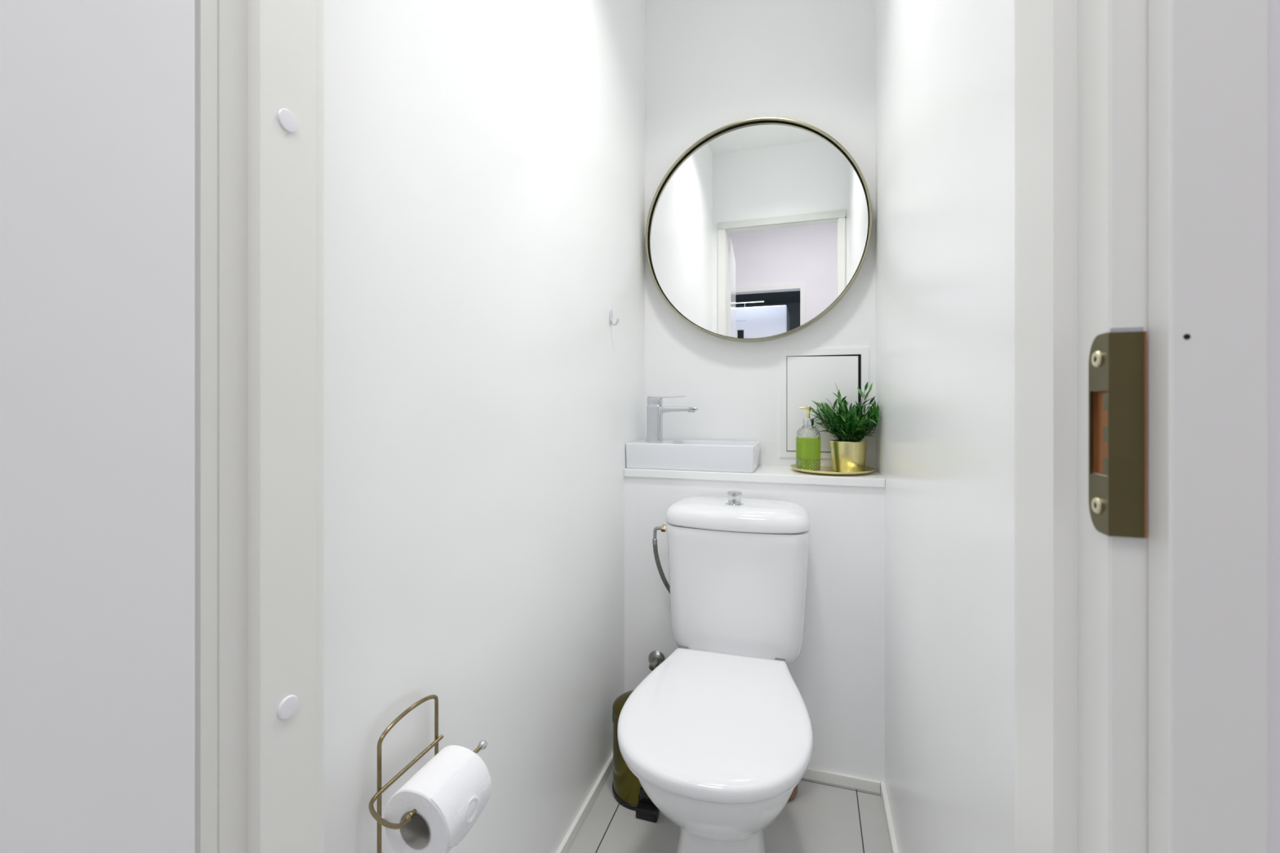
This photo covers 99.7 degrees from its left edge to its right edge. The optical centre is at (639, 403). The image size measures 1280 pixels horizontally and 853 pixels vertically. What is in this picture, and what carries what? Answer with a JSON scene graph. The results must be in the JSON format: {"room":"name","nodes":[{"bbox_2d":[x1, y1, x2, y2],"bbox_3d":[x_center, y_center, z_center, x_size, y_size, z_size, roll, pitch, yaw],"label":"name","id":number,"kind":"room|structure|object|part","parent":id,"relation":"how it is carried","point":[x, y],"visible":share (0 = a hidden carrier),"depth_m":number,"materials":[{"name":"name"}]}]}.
{"room":"bathroom","nodes":[
{"label":"bathroom","id":0,"kind":"room"},
{"bbox_2d":[324,0,644,852],"bbox_3d":[-0.253,-0.200,1.200,0.100,2.500,1.480,0,0,18],"label":"wall","id":1,"kind":"structure","parent":0,"point":[484,160],"depth_m":0.94,"materials":[{"name":"white paint"}]},
{"bbox_2d":[368,694,487,852],"bbox_3d":[-0.292,0.536,0.723,0.113,0.220,0.177,0,0,18],"label":"toilet roll holder","id":2,"kind":"object","parent":1,"relation":"attached to","point":[482,745],"visible":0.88,"depth_m":0.71,"materials":[{"name":"gold metal"}]},
{"bbox_3d":[-0.285,0.493,0.721,0.092,0.028,0.177,0,0,18],"label":"roll arm","id":3,"kind":"part","parent":2,"relation":"part of","materials":[{"name":"gold metal"}]},
{"bbox_2d":[384,745,491,852],"bbox_3d":[-0.251,0.505,0.680,0.095,0.093,0.090,0,0,18],"label":"toilet roll","id":4,"kind":"object","parent":2,"relation":"hanging from","point":[450,793],"visible":1,"depth_m":0.65,"materials":[{"name":"paper"}]},
{"bbox_2d":[555,752,613,852],"bbox_3d":[-0.217,1.035,1.128,0.010,0.030,1.155,0,0,18],"label":"baseboard","id":5,"kind":"structure","parent":1,"relation":"attached to","point":[570,837],"depth_m":1.37,"materials":[{"name":"white paint"}]},
{"bbox_2d":[608,308,618,325],"bbox_3d":[-0.073,-0.251,1.557,0.028,0.050,0.022,0,0,18],"label":"wall hook","id":6,"kind":"object","parent":1,"relation":"attached to","point":[611,320],"visible":1,"depth_m":1.55,"materials":[{"name":"white plastic"}]},
{"bbox_2d":[567,768,891,852],"bbox_3d":[-0.420,1.075,-1.331,4.400,0.050,6.608,0,0,18],"label":"floor","id":7,"kind":"structure","parent":0,"point":[821,817],"depth_m":1.33,"materials":[{"name":"grey tile"}]},
{"bbox_2d":[612,689,659,822],"bbox_3d":[0.003,0.928,1.460,0.166,0.244,0.188,0,0,18],"label":"pedal bin","id":8,"kind":"object","parent":7,"relation":"on","point":[627,790],"visible":0.34,"depth_m":1.40,"materials":[{"name":"gold metal"}]},
{"bbox_3d":[0.007,0.819,1.471,0.163,0.028,0.163,0,0,18],"label":"lid","id":9,"kind":"part","parent":8,"relation":"part of","materials":[{"name":"gold metal"}]},
{"bbox_2d":[617,490,813,852],"bbox_3d":[0.185,0.645,1.216,0.389,0.810,0.707,0,0,18],"label":"toilet","id":10,"kind":"object","parent":7,"relation":"on","point":[718,736],"visible":1,"depth_m":1.18,"materials":[{"name":"white ceramic"}]},
{"bbox_2d":[652,524,670,665],"bbox_3d":[0.101,0.569,1.576,0.109,0.444,0.108,0,0,18],"label":"supply hose","id":11,"kind":"object","parent":10,"relation":"attached to","point":[663,527],"visible":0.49,"depth_m":1.54,"materials":[{"name":"grey plastic"}]},
{"bbox_3d":[0.159,0.651,1.109,0.361,0.008,0.471,0,0,18],"label":"seat","id":12,"kind":"part","parent":10,"relation":"part of","materials":[{"name":"white plastic"}]},
{"bbox_3d":[0.158,0.631,1.108,0.374,0.030,0.485,0,0,18],"label":"seat lid","id":13,"kind":"part","parent":10,"relation":"part of","materials":[{"name":"white plastic"}]},
{"bbox_3d":[0.262,0.300,1.469,0.383,0.056,0.180,0,0,18],"label":"cistern lid","id":14,"kind":"part","parent":10,"relation":"part of","materials":[{"name":"white ceramic"}]},
{"bbox_2d":[787,783,798,801],"bbox_3d":[0.377,1.012,1.462,0.097,0.074,0.097,0,0,18],"label":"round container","id":15,"kind":"object","parent":7,"relation":"on","point":[794,793],"visible":0.02,"depth_m":1.43,"materials":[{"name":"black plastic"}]},
{"bbox_2d":[624,476,884,782],"bbox_3d":[0.339,0.638,1.673,0.744,0.824,0.220,0,0,18],"label":"wall","id":16,"kind":"structure","parent":0,"point":[837,673],"depth_m":1.50,"materials":[{"name":"white paint"}]},
{"bbox_2d":[648,650,665,671],"bbox_3d":[0.044,0.781,1.623,0.053,0.053,0.053,0,0,18],"label":"valve","id":17,"kind":"object","parent":16,"relation":"attached to","point":[655,656],"visible":0.85,"depth_m":1.64,"materials":[{"name":"metal"}]},
{"bbox_2d":[623,465,884,487],"bbox_3d":[0.338,0.214,1.669,0.743,0.024,0.228,0,0,18],"label":"countertop","id":18,"kind":"structure","parent":16,"relation":"on","point":[762,473],"depth_m":1.55,"materials":[{"name":"white laminate"}]},
{"bbox_2d":[625,439,760,472],"bbox_3d":[0.173,0.162,1.722,0.396,0.079,0.211,0,0,18],"label":"basin","id":19,"kind":"object","parent":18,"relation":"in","point":[712,455],"visible":0.98,"depth_m":1.63,"materials":[{"name":"white ceramic"}]},
{"bbox_2d":[645,395,697,441],"bbox_3d":[0.103,0.049,1.750,0.169,0.147,0.048,0,0,18],"label":"tap","id":20,"kind":"object","parent":19,"relation":"on","point":[655,411],"visible":1,"depth_m":1.75,"materials":[{"name":"silver metal"}]},
{"bbox_3d":[0.088,-0.021,1.755,0.124,0.006,0.035,0,0,18],"label":"lever","id":21,"kind":"part","parent":20,"relation":"part of","materials":[{"name":"silver metal"}]},
{"bbox_3d":[0.121,0.028,1.744,0.132,0.040,0.037,0,0,18],"label":"spout","id":22,"kind":"part","parent":20,"relation":"part of","materials":[{"name":"silver metal"}]},
{"bbox_2d":[790,463,875,475],"bbox_3d":[0.572,0.195,1.611,0.239,0.013,0.239,0,0,18],"label":"round tray","id":23,"kind":"object","parent":18,"relation":"on","point":[826,470],"visible":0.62,"depth_m":1.53,"materials":[{"name":"gold metal"}]},
{"bbox_2d":[795,406,820,471],"bbox_3d":[0.499,0.104,1.602,0.070,0.192,0.070,0,0,18],"label":"soap dispenser","id":24,"kind":"object","parent":23,"relation":"on","point":[807,437],"visible":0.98,"depth_m":1.57,"materials":[{"name":"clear glass"}]},
{"bbox_3d":[0.499,0.031,1.602,0.010,0.025,0.010,0,0,18],"label":"pump stem","id":25,"kind":"part","parent":24,"relation":"part of","materials":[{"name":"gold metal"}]},
{"bbox_2d":[809,382,880,471],"bbox_3d":[0.597,0.067,1.600,0.208,0.264,0.243,0,0,18],"label":"potted plant","id":26,"kind":"object","parent":23,"relation":"on","point":[847,455],"visible":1,"depth_m":1.56,"materials":[{"name":"green plant"}]},
{"bbox_3d":[0.619,0.155,1.603,0.107,0.090,0.107,0,0,18],"label":"pot","id":27,"kind":"part","parent":26,"relation":"part of","materials":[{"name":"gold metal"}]},
{"bbox_2d":[801,767,879,794],"bbox_3d":[0.304,1.035,1.564,0.720,0.030,0.010,0,0,18],"label":"baseboard","id":28,"kind":"structure","parent":16,"relation":"attached to","point":[826,776],"depth_m":1.48,"materials":[{"name":"white paint"}]},
{"bbox_2d":[644,0,875,469],"bbox_3d":[0.387,-0.200,1.826,0.944,2.500,0.100,0,0,18],"label":"wall","id":29,"kind":"structure","parent":0,"point":[710,65],"depth_m":1.79,"materials":[{"name":"white paint"}]},
{"bbox_2d":[645,116,871,342],"bbox_3d":[0.365,-0.558,1.752,0.712,0.712,0.053,0,0,18],"label":"round mirror","id":30,"kind":"object","parent":29,"relation":"attached to","point":[762,226],"visible":1,"depth_m":1.74,"materials":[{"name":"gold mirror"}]},
{"bbox_2d":[779,346,868,459],"bbox_3d":[0.580,-0.001,1.710,0.268,0.347,0.005,0,0,18],"label":"access hatch","id":31,"kind":"object","parent":29,"relation":"attached to","point":[806,375],"visible":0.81,"depth_m":1.71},
{"bbox_3d":[0.577,0.000,1.711,0.213,0.303,0.004,0,0,18],"label":"hatch door","id":32,"kind":"part","parent":31,"relation":"part of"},
{"bbox_2d":[875,0,1014,852],"bbox_3d":[0.552,-0.200,0.946,0.100,2.500,1.480,0,0,18],"label":"wall","id":33,"kind":"structure","parent":0,"point":[945,68],"depth_m":0.78,"materials":[{"name":"white paint"}]},
{"bbox_2d":[880,781,898,852],"bbox_3d":[0.481,1.035,0.908,0.012,0.030,1.155,0,0,18],"label":"baseboard","id":34,"kind":"structure","parent":33,"relation":"attached to","point":[890,827],"depth_m":1.33,"materials":[{"name":"white paint"}]},
{"bbox_2d":[1269,0,1279,852],"bbox_3d":[0.110,-0.325,0.350,4.400,2.750,0.080,0,0,18],"label":"wall","id":35,"kind":"structure","parent":0,"point":[1274,5],"depth_m":0.25,"materials":[{"name":"paint"}]},
{"bbox_3d":[-0.059,-0.325,0.411,0.744,2.750,0.094,0,0,18],"label":"wall","id":36,"kind":"structure","parent":0,"visible":0},
{"bbox_2d":[0,0,195,852],"bbox_3d":[-0.490,0.021,0.150,0.040,2.033,0.620,0,0,23],"label":"door","id":37,"kind":"structure","parent":36,"relation":"in","point":[97,97],"depth_m":0.37,"materials":[{"name":"white paint"}]},
{"bbox_2d":[277,108,297,133],"bbox_3d":[-0.334,-0.269,0.513,0.002,0.021,0.021,0,0,18],"label":"cap","id":38,"kind":"object","parent":36,"relation":"attached to","point":[286,119],"visible":1,"depth_m":0.51,"materials":[{"name":"white plastic"}]},
{"bbox_2d":[277,695,297,719],"bbox_3d":[-0.334,0.289,0.513,0.002,0.021,0.021,0,0,18],"label":"cap","id":39,"kind":"object","parent":36,"relation":"attached to","point":[287,707],"visible":1,"depth_m":0.51,"materials":[{"name":"white plastic"}]},
{"bbox_2d":[195,0,1269,852],"bbox_3d":[-0.043,-0.020,0.407,0.714,2.140,0.130,0,0,18],"label":"trim","id":40,"kind":"structure","parent":36,"relation":"attached to","point":[1142,126],"depth_m":0.30,"materials":[{"name":"paint"}]},
{"bbox_3d":[-0.347,0.021,0.557,0.040,2.057,0.012,0,0,18],"label":"casing","id":41,"kind":"part","parent":40,"relation":"part of","materials":[{"name":"white paint"}]},
{"bbox_3d":[0.274,0.021,0.361,0.036,2.057,0.012,0,0,18],"label":"casing","id":42,"kind":"part","parent":40,"relation":"part of","materials":[{"name":"white paint"}]},
{"bbox_3d":[0.264,0.000,0.252,0.036,2.100,0.018,0,0,18],"label":"casing","id":43,"kind":"part","parent":40,"relation":"part of","materials":[{"name":"paint"}]},
{"bbox_2d":[1088,331,1144,537],"bbox_3d":[0.242,0.015,0.276,0.016,0.102,0.020,0,0,18],"label":"strike plate","id":44,"kind":"object","parent":36,"relation":"attached to","point":[1116,366],"visible":1,"depth_m":0.27,"materials":[{"name":"brown metal"}]},
{"bbox_3d":[0.237,0.015,0.279,0.001,0.102,0.019,0,0,18],"label":"screw leg","id":45,"kind":"part","parent":44,"relation":"part of","materials":[{"name":"brown metal"}]}
]}

